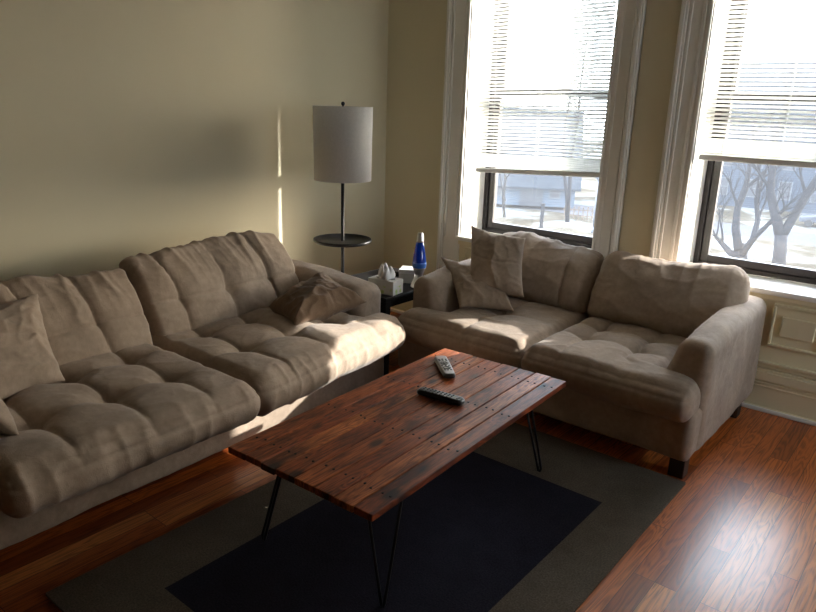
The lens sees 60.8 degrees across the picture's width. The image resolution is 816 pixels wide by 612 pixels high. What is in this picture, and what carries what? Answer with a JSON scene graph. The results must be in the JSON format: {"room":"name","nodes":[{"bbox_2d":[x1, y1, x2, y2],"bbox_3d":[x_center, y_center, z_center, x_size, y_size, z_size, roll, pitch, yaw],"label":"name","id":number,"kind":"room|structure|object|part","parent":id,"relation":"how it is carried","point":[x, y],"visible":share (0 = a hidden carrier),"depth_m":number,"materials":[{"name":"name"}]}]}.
{"room":"living room","nodes":[
{"label":"living room","id":0,"kind":"room"},
{"bbox_2d":[0,0,388,280],"bbox_3d":[-2.355,-0.753,2.767,0.120,2.950,7.650,15,21,37],"label":"wall","id":1,"kind":"structure","parent":0,"point":[128,128],"depth_m":3.92,"materials":[{"name":"beige paint"}]},
{"bbox_2d":[0,311,815,611],"bbox_3d":[-0.553,1.209,1.688,4.950,0.100,7.750,15,21,37],"label":"floor","id":2,"kind":"structure","parent":0,"point":[739,535],"depth_m":2.73,"materials":[{"name":"brown wood"}]},
{"bbox_2d":[0,230,405,549],"bbox_3d":[-1.224,0.251,3.146,1.428,0.877,2.760,14,20,35],"label":"sofa","id":3,"kind":"object","parent":2,"relation":"on","point":[168,359],"visible":0.87,"depth_m":3.02,"materials":[{"name":"beige fabric"}]},
{"bbox_2d":[0,398,18,434],"bbox_3d":[-1.531,0.293,2.361,0.476,0.240,0.179,12,19,31],"label":"throw pillow","id":4,"kind":"object","parent":3,"relation":"on","point":[7,423],"visible":1,"depth_m":2.31,"materials":[{"name":"beige fabric"}]},
{"bbox_2d":[0,294,64,399],"bbox_3d":[-1.579,0.177,2.702,0.344,0.310,0.540,12,19,30],"label":"throw pillow","id":5,"kind":"object","parent":3,"relation":"on","point":[27,359],"visible":0.97,"depth_m":2.72,"materials":[{"name":"beige fabric"}]},
{"bbox_2d":[0,268,152,365],"bbox_3d":[-1.617,0.120,2.962,0.380,0.479,1.016,14,20,35],"label":"cushion","id":6,"kind":"object","parent":3,"relation":"on","point":[94,314],"depth_m":3.07,"materials":[{"name":"beige fabric"}]},
{"bbox_2d":[0,343,260,518],"bbox_3d":[-1.287,0.401,2.760,1.022,0.210,1.011,14,20,35],"label":"seat cushion","id":7,"kind":"object","parent":3,"relation":"on","point":[119,409],"depth_m":2.54,"materials":[{"name":"beige fabric"}]},
{"bbox_2d":[119,230,298,335],"bbox_3d":[-1.023,-0.117,3.751,0.379,0.499,0.991,14,20,35],"label":"cushion","id":8,"kind":"object","parent":3,"relation":"on","point":[195,286],"depth_m":3.59,"materials":[{"name":"beige fabric"}]},
{"bbox_2d":[151,307,405,416],"bbox_3d":[-0.671,0.184,3.600,1.049,0.227,1.130,14,20,35],"label":"seat cushion","id":9,"kind":"object","parent":3,"relation":"on","point":[284,362],"depth_m":3.31,"materials":[{"name":"beige fabric"}]},
{"bbox_2d":[268,272,366,325],"bbox_3d":[-0.501,-0.033,3.763,0.285,0.249,0.511,16,22,40],"label":"throw pillow","id":10,"kind":"object","parent":3,"relation":"on","point":[319,297],"visible":0.93,"depth_m":3.67,"materials":[{"name":"beige fabric"}]},
{"bbox_3d":[-0.604,0.022,4.230,1.009,0.554,0.248,14,20,35],"label":"armrest","id":11,"kind":"part","parent":3,"relation":"part of","materials":[{"name":"beige fabric"}]},
{"bbox_2d":[313,102,372,272],"bbox_3d":[-0.421,-0.487,4.477,0.376,1.594,0.376,15,21,37],"label":"floor lamp","id":12,"kind":"object","parent":2,"relation":"on","point":[342,135],"visible":0.79,"depth_m":4.20,"materials":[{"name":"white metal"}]},
{"bbox_2d":[313,233,371,247],"bbox_3d":[-0.423,-0.424,4.495,0.376,0.023,0.376,15,21,37],"label":"tray","id":13,"kind":"object","parent":12,"relation":"on","point":[346,240],"depth_m":4.48,"materials":[{"name":"black metal"}]},
{"bbox_3d":[-0.405,-1.010,4.324,0.368,0.447,0.368,15,21,37],"label":"lamp shade","id":14,"kind":"part","parent":12,"relation":"part of","materials":[{"name":"white fabric"}]},
{"bbox_2d":[45,422,685,611],"bbox_3d":[0.021,0.872,2.698,1.360,0.011,2.180,15,21,37],"label":"area rug","id":15,"kind":"object","parent":2,"relation":"on","point":[492,532],"visible":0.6,"depth_m":2.59,"materials":[{"name":"black carpet"}]},
{"bbox_2d":[228,348,565,607],"bbox_3d":[0.034,0.612,2.818,0.656,0.420,1.361,13,20,35],"label":"coffee table","id":16,"kind":"object","parent":15,"relation":"on","point":[364,450],"visible":0.93,"depth_m":2.56,"materials":[{"name":"brown wood"}]},
{"bbox_3d":[-0.462,0.694,2.571,0.120,0.372,0.130,13,20,35],"label":"hairpin leg","id":17,"kind":"part","parent":16,"relation":"part of","materials":[{"name":"black metal"}]},
{"bbox_3d":[-0.079,0.785,2.298,0.120,0.372,0.130,13,20,35],"label":"hairpin leg","id":18,"kind":"part","parent":16,"relation":"part of","materials":[{"name":"black metal"}]},
{"bbox_2d":[417,387,464,405],"bbox_3d":[0.133,0.369,2.857,0.215,0.029,0.052,12,19,31],"label":"remote control","id":19,"kind":"object","parent":16,"relation":"on","point":[453,399],"visible":1,"depth_m":2.84,"materials":[{"name":"black plastic"}]},
{"bbox_3d":[0.133,0.359,2.854,0.200,0.003,0.045,12,19,31],"label":"plate","id":20,"kind":"part","parent":19,"relation":"part of","materials":[{"name":"black plastic"}]},
{"bbox_2d":[434,356,455,378],"bbox_3d":[0.168,0.276,3.177,0.062,0.030,0.245,-1,17,-9],"label":"remote control","id":21,"kind":"object","parent":16,"relation":"on","point":[443,364],"visible":1,"depth_m":3.14,"materials":[{"name":"grey plastic"}]},
{"bbox_3d":[0.528,0.575,3.079,0.120,0.372,0.130,13,20,35],"label":"hairpin leg","id":22,"kind":"part","parent":16,"relation":"part of","materials":[{"name":"black metal"}]},
{"bbox_2d":[351,269,413,375],"bbox_3d":[-0.150,0.084,4.503,0.540,0.500,0.610,15,21,37],"label":"side table","id":23,"kind":"object","parent":2,"relation":"on","point":[387,301],"visible":0.1,"depth_m":4.19,"materials":[{"name":"black wood"}]},
{"bbox_3d":[-0.140,0.201,4.150,0.044,0.475,0.044,15,21,37],"label":"leg","id":24,"kind":"part","parent":23,"relation":"part of","materials":[{"name":"black wood"}]},
{"bbox_2d":[368,262,402,295],"bbox_3d":[-0.134,-0.171,4.166,0.180,0.179,0.110,11,19,30],"label":"tissue box","id":25,"kind":"object","parent":23,"relation":"on","point":[386,281],"visible":0.99,"depth_m":4.13,"materials":[{"name":"white cardboard"}]},
{"bbox_2d":[393,268,399,275],"bbox_3d":[-0.058,-0.223,4.618,0.260,0.030,0.100,9,18,23],"label":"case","id":26,"kind":"object","parent":23,"relation":"on","point":[396,270],"visible":0.12,"depth_m":4.58,"materials":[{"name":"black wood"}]},
{"bbox_2d":[399,266,414,282],"bbox_3d":[0.001,-0.202,4.452,0.102,0.086,0.120,4,17,9],"label":"carton","id":27,"kind":"object","parent":23,"relation":"on","point":[406,273],"visible":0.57,"depth_m":4.39,"materials":[{"name":"white cardboard"}]},
{"bbox_2d":[411,232,426,287],"bbox_3d":[0.071,-0.284,4.290,0.100,0.339,0.100,15,21,37],"label":"lamp","id":28,"kind":"object","parent":23,"relation":"on","point":[419,262],"visible":0.88,"depth_m":4.26,"materials":[{"name":"blue glass"}]},
{"bbox_3d":[0.071,-0.305,4.284,0.087,0.191,0.087,15,21,37],"label":"glass globe","id":29,"kind":"part","parent":28,"relation":"part of","materials":[{"name":"blue glass"}]},
{"bbox_2d":[398,231,766,478],"bbox_3d":[0.904,0.125,3.876,1.731,0.836,1.173,15,21,37],"label":"loveseat","id":30,"kind":"object","parent":2,"relation":"on","point":[653,354],"visible":0.92,"depth_m":3.58,"materials":[{"name":"beige fabric"}]},
{"bbox_3d":[0.383,0.003,4.397,0.247,0.574,0.908,15,21,37],"label":"armrest","id":31,"kind":"part","parent":30,"relation":"part of","materials":[{"name":"beige fabric"}]},
{"bbox_2d":[441,257,513,310],"bbox_3d":[0.402,-0.126,4.104,0.423,0.241,0.352,2,16,1],"label":"throw pillow","id":32,"kind":"object","parent":30,"relation":"on","point":[470,294],"visible":0.73,"depth_m":4.01,"materials":[{"name":"beige fabric"}]},
{"bbox_2d":[398,297,588,368],"bbox_3d":[0.504,0.108,4.030,0.841,0.208,0.901,15,21,37],"label":"seat cushion","id":33,"kind":"object","parent":30,"relation":"on","point":[499,336],"depth_m":3.80,"materials":[{"name":"beige fabric"}]},
{"bbox_2d":[470,225,525,296],"bbox_3d":[0.530,-0.266,4.167,0.339,0.360,0.390,4,16,6],"label":"throw pillow","id":34,"kind":"object","parent":30,"relation":"on","point":[496,259],"visible":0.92,"depth_m":4.05,"materials":[{"name":"beige fabric"}]},
{"bbox_2d":[502,231,603,314],"bbox_3d":[0.811,-0.193,4.292,0.774,0.467,0.372,15,21,37],"label":"cushion","id":35,"kind":"object","parent":30,"relation":"on","point":[558,275],"depth_m":4.10,"materials":[{"name":"beige fabric"}]},
{"bbox_2d":[521,317,700,422],"bbox_3d":[1.143,0.276,3.532,0.844,0.206,0.899,15,21,37],"label":"seat cushion","id":36,"kind":"object","parent":30,"relation":"on","point":[625,365],"depth_m":3.29,"materials":[{"name":"beige fabric"}]},
{"bbox_2d":[587,251,749,337],"bbox_3d":[1.406,-0.031,3.826,0.811,0.461,0.381,15,21,37],"label":"cushion","id":37,"kind":"object","parent":30,"relation":"on","point":[661,297],"depth_m":3.71,"materials":[{"name":"beige fabric"}]},
{"bbox_3d":[1.237,0.724,3.176,0.070,0.100,0.070,15,21,37],"label":"leg","id":38,"kind":"part","parent":30,"relation":"part of","materials":[{"name":"brown wood"}]},
{"bbox_3d":[1.537,0.297,3.512,0.246,0.574,0.979,15,21,37],"label":"armrest","id":39,"kind":"part","parent":30,"relation":"part of","materials":[{"name":"beige fabric"}]},
{"bbox_3d":[1.784,0.553,3.818,0.070,0.100,0.070,15,21,37],"label":"leg","id":40,"kind":"part","parent":30,"relation":"part of","materials":[{"name":"brown wood"}]},
{"bbox_2d":[383,0,794,281],"bbox_3d":[1.812,-0.980,3.982,4.750,2.950,0.450,15,21,37],"label":"wall","id":41,"kind":"structure","parent":0,"point":[416,28],"depth_m":4.95,"materials":[{"name":"beige paint"}]},
{"bbox_2d":[458,240,471,261],"bbox_3d":[0.752,-0.060,4.805,1.260,0.660,0.035,15,21,37],"label":"trim","id":42,"kind":"structure","parent":41,"relation":"attached to","point":[464,247],"depth_m":5.01,"materials":[{"name":"beige paint"}]},
{"bbox_2d":[461,0,494,234],"bbox_3d":[0.888,-1.361,4.546,1.022,1.930,0.272,15,21,37],"label":"trim","id":43,"kind":"structure","parent":41,"relation":"attached to","point":[473,181],"depth_m":4.89,"materials":[{"name":"beige paint"}]},
{"bbox_2d":[455,232,590,249],"bbox_3d":[0.847,-0.418,4.807,1.060,0.030,0.330,15,21,37],"label":"trim","id":44,"kind":"structure","parent":41,"relation":"attached to","point":[467,238],"depth_m":4.97,"materials":[{"name":"beige paint"}]},
{"bbox_2d":[436,0,646,269],"bbox_3d":[0.776,-1.078,4.509,1.375,2.780,0.042,15,21,37],"label":"trim","id":45,"kind":"structure","parent":41,"relation":"attached to","point":[630,14],"depth_m":4.31,"materials":[{"name":"beige paint"}]},
{"bbox_2d":[482,0,607,248],"bbox_3d":[1.016,-1.401,4.696,1.020,1.930,0.130,15,21,37],"label":"window","id":46,"kind":"structure","parent":41,"relation":"in","point":[489,224],"depth_m":4.96,"materials":[{"name":"brown metal"}]},
{"bbox_3d":[0.985,-0.976,4.798,0.950,0.995,0.035,15,21,37],"label":"sash","id":47,"kind":"part","parent":46,"relation":"part of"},
{"bbox_3d":[1.040,-1.867,4.572,0.950,0.885,0.038,15,21,37],"label":"sash","id":48,"kind":"part","parent":46,"relation":"part of","materials":[{"name":"brown metal"}]},
{"bbox_3d":[0.969,-0.520,4.928,0.866,0.045,0.043,15,21,37],"label":"rail","id":49,"kind":"part","parent":46,"relation":"part of","materials":[{"name":"brown metal"}]},
{"bbox_3d":[1.012,-1.433,4.680,0.866,0.050,0.085,15,21,37],"label":"meeting rail","id":50,"kind":"part","parent":46,"relation":"part of","materials":[{"name":"brown metal"}]},
{"bbox_2d":[475,0,616,177],"bbox_3d":[0.850,-1.564,4.411,0.940,1.459,0.040,13,20,38],"label":"window blind","id":51,"kind":"object","parent":41,"relation":"attached to","point":[537,164],"visible":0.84,"depth_m":4.43,"materials":[{"name":"white plastic"}]},
{"bbox_3d":[0.580,-1.619,4.627,0.002,1.400,0.032,13,20,38],"label":"ladder cord","id":52,"kind":"part","parent":51,"relation":"part of","materials":[{"name":"white fabric"}]},
{"bbox_3d":[0.843,-0.884,4.598,0.940,0.030,0.028,11,19,38],"label":"rail","id":53,"kind":"part","parent":51,"relation":"part of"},
{"bbox_3d":[0.850,-1.558,4.413,0.002,1.400,0.032,13,20,38],"label":"ladder cord","id":54,"kind":"part","parent":51,"relation":"part of","materials":[{"name":"white fabric"}]},
{"bbox_3d":[1.120,-1.497,4.199,0.002,1.400,0.032,13,20,38],"label":"ladder cord","id":55,"kind":"part","parent":51,"relation":"part of","materials":[{"name":"white fabric"}]},
{"bbox_2d":[390,300,815,425],"bbox_3d":[1.611,0.370,4.173,4.750,0.240,0.034,15,21,37],"label":"baseboard","id":56,"kind":"structure","parent":41,"relation":"attached to","point":[789,394],"depth_m":3.81,"materials":[{"name":"beige paint"}]},
{"bbox_2d":[649,0,714,261],"bbox_3d":[1.919,-0.780,3.614,1.200,2.780,0.042,15,21,37],"label":"trim","id":57,"kind":"structure","parent":41,"relation":"attached to","point":[696,16],"depth_m":3.88,"materials":[{"name":"beige paint"}]},
{"bbox_2d":[678,0,731,262],"bbox_3d":[2.026,-1.065,3.655,0.862,1.930,0.272,15,21,37],"label":"trim","id":58,"kind":"structure","parent":41,"relation":"attached to","point":[699,167],"depth_m":3.96,"materials":[{"name":"beige paint"}]},
{"bbox_2d":[693,0,815,284],"bbox_3d":[2.153,-1.105,3.805,0.860,1.930,0.130,15,21,37],"label":"window","id":59,"kind":"structure","parent":41,"relation":"in","point":[714,168],"depth_m":4.08,"materials":[{"name":"brown metal"}]},
{"bbox_3d":[2.123,-0.680,3.907,0.790,0.995,0.035,15,21,37],"label":"sash","id":60,"kind":"part","parent":59,"relation":"part of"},
{"bbox_3d":[2.178,-1.571,3.681,0.790,0.885,0.038,15,21,37],"label":"sash","id":61,"kind":"part","parent":59,"relation":"part of","materials":[{"name":"brown metal"}]},
{"bbox_3d":[2.106,-0.224,4.038,0.706,0.045,0.043,15,21,37],"label":"rail","id":62,"kind":"part","parent":59,"relation":"part of","materials":[{"name":"brown metal"}]},
{"bbox_3d":[2.150,-1.137,3.790,0.706,0.050,0.085,15,21,37],"label":"meeting rail","id":63,"kind":"part","parent":59,"relation":"part of","materials":[{"name":"brown metal"}]},
{"bbox_2d":[699,0,815,167],"bbox_3d":[1.982,-1.353,3.503,0.824,1.268,0.040,15,21,37],"label":"window blind","id":64,"kind":"object","parent":41,"relation":"attached to","point":[757,150],"visible":1,"depth_m":3.65,"materials":[{"name":"white plastic"}]},
{"bbox_3d":[1.756,-1.401,3.683,0.002,1.218,0.032,15,21,37],"label":"ladder cord","id":65,"kind":"part","parent":64,"relation":"part of","materials":[{"name":"white fabric"}]},
{"bbox_3d":[1.963,-0.759,3.677,0.824,0.030,0.028,15,21,37],"label":"rail","id":66,"kind":"part","parent":64,"relation":"part of","materials":[{"name":"white plastic"}]},
{"bbox_3d":[1.981,-1.342,3.506,0.002,1.218,0.032,15,21,37],"label":"ladder cord","id":67,"kind":"part","parent":64,"relation":"part of","materials":[{"name":"white fabric"}]},
{"bbox_2d":[747,274,815,302],"bbox_3d":[1.985,-0.122,3.916,0.900,0.030,0.330,15,21,37],"label":"trim","id":68,"kind":"structure","parent":41,"relation":"attached to","point":[800,291],"depth_m":3.79,"materials":[{"name":"beige paint"}]},
{"bbox_2d":[749,292,815,379],"bbox_3d":[1.890,0.236,3.914,1.100,0.660,0.035,15,21,37],"label":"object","id":69,"kind":"structure","parent":41,"relation":"attached to","point":[788,341],"depth_m":3.75,"materials":[{"name":"beige paint"}]},
{"label":"outside","id":70,"kind":"structure","parent":0,"visible":0},
{"bbox_2d":[495,142,815,269],"bbox_3d":[24.972,-0.039,37.820,320.000,0.500,320.000,15,21,37],"label":"ground","id":71,"kind":"structure","parent":70,"point":[798,255],"depth_m":60.65,"materials":[{"name":"white snow"}]},
{"bbox_2d":[499,80,525,216],"bbox_3d":[8.349,-13.980,61.048,4.266,12.453,5.935,4,16,8],"label":"bare tree","id":72,"kind":"object","parent":71,"relation":"on","point":[503,187],"visible":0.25,"depth_m":61.53,"materials":[{"name":"grey plant"}]},
{"bbox_2d":[496,108,583,207],"bbox_3d":[12.191,-15.518,71.165,10.600,9.100,11.000,4,17,9],"label":"house","id":73,"kind":"structure","parent":71,"relation":"on","point":[521,189],"depth_m":67.40,"materials":[{"name":"blue"}]},
{"bbox_3d":[14.130,-10.866,66.875,0.900,0.900,0.030,4,17,9],"label":"pane","id":74,"kind":"part","parent":73,"relation":"part of","materials":[{"name":"glass"}]},
{"bbox_2d":[539,203,544,227],"bbox_3d":[11.020,-7.427,57.121,0.395,2.000,0.395,15,21,37],"label":"gate post","id":75,"kind":"object","parent":71,"relation":"on","point":[542,204],"visible":0.98,"depth_m":57.01,"materials":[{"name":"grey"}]},
{"bbox_2d":[535,0,610,221],"bbox_3d":[13.667,-16.310,57.829,5.875,19.067,6.688,-4,17,-19],"label":"bare tree","id":76,"kind":"object","parent":71,"relation":"on","point":[567,189],"visible":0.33,"depth_m":59.29,"materials":[{"name":"grey plant"}]},
{"bbox_2d":[562,206,593,220],"bbox_3d":[16.544,-8.150,61.631,5.600,1.180,0.081,7,17,18],"label":"fence","id":77,"kind":"object","parent":71,"relation":"on","point":[574,209],"visible":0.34,"depth_m":61.97,"materials":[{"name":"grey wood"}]},
{"bbox_2d":[591,178,598,232],"bbox_3d":[14.864,-8.266,54.963,0.480,5.050,0.480,15,21,37],"label":"street lamp","id":78,"kind":"object","parent":71,"relation":"on","point":[592,227],"visible":0.41,"depth_m":55.04,"materials":[{"name":"metal"}]},
{"bbox_2d":[499,204,815,245],"bbox_3d":[29.500,-6.124,58.145,100.000,0.020,6.500,15,21,37],"label":"paved road","id":79,"kind":"structure","parent":71,"relation":"on","point":[794,237],"depth_m":58.76,"materials":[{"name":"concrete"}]},
{"bbox_2d":[712,104,815,259],"bbox_3d":[23.361,-8.177,45.199,6.562,11.716,10.013,-5,18,-22],"label":"bare tree","id":80,"kind":"object","parent":71,"relation":"on","point":[741,249],"visible":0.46,"depth_m":46.23,"materials":[{"name":"grey plant"}]},
{"bbox_2d":[717,62,815,213],"bbox_3d":[43.124,-17.686,72.574,20.000,14.900,11.000,12,19,32],"label":"house","id":81,"kind":"structure","parent":71,"relation":"on","point":[808,174],"depth_m":71.48,"materials":[{"name":"grey"}]},
{"bbox_3d":[33.529,-12.839,74.234,1.100,1.700,0.030,12,19,32],"label":"pane","id":82,"kind":"part","parent":81,"relation":"part of","materials":[{"name":"white glass"}]},
{"bbox_3d":[33.706,-18.595,72.548,1.100,1.700,0.030,12,19,32],"label":"pane","id":83,"kind":"part","parent":81,"relation":"part of","materials":[{"name":"clear glass"}]},
{"bbox_3d":[36.030,-12.303,72.667,1.100,1.700,0.030,12,19,32],"label":"pane","id":84,"kind":"part","parent":81,"relation":"part of","materials":[{"name":"glass"}]},
{"bbox_3d":[36.208,-18.059,70.981,1.100,1.700,0.030,12,19,32],"label":"pane","id":85,"kind":"part","parent":81,"relation":"part of","materials":[{"name":"clear glass"}]},
{"bbox_3d":[38.531,-11.767,71.099,1.100,1.700,0.030,12,19,31],"label":"pane","id":86,"kind":"part","parent":81,"relation":"part of","materials":[{"name":"glass"}]},
{"bbox_3d":[38.620,-14.645,70.256,1.100,1.700,0.030,12,19,31],"label":"pane","id":87,"kind":"part","parent":81,"relation":"part of","materials":[{"name":"glass"}]},
{"bbox_3d":[38.709,-17.522,69.413,1.100,1.700,0.030,12,19,31],"label":"pane","id":88,"kind":"part","parent":81,"relation":"part of","materials":[{"name":"glass"}]},
{"bbox_3d":[41.032,-11.230,69.532,1.100,1.700,0.030,12,19,32],"label":"pane","id":89,"kind":"part","parent":81,"relation":"part of","materials":[{"name":"glass"}]},
{"bbox_2d":[733,40,815,264],"bbox_3d":[24.764,-8.969,42.190,9.404,14.426,4.209,8,18,21],"label":"bare tree","id":90,"kind":"object","parent":71,"relation":"on","point":[781,231],"visible":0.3,"depth_m":42.96,"materials":[{"name":"grey plant"}]},
{"bbox_2d":[799,214,815,226],"bbox_3d":[37.245,-7.645,61.532,4.450,1.444,1.840,13,20,33],"label":"parked car","id":91,"kind":"object","parent":71,"relation":"on","point":[808,219],"visible":1,"depth_m":61.74,"materials":[{"name":"paint"}]}
]}

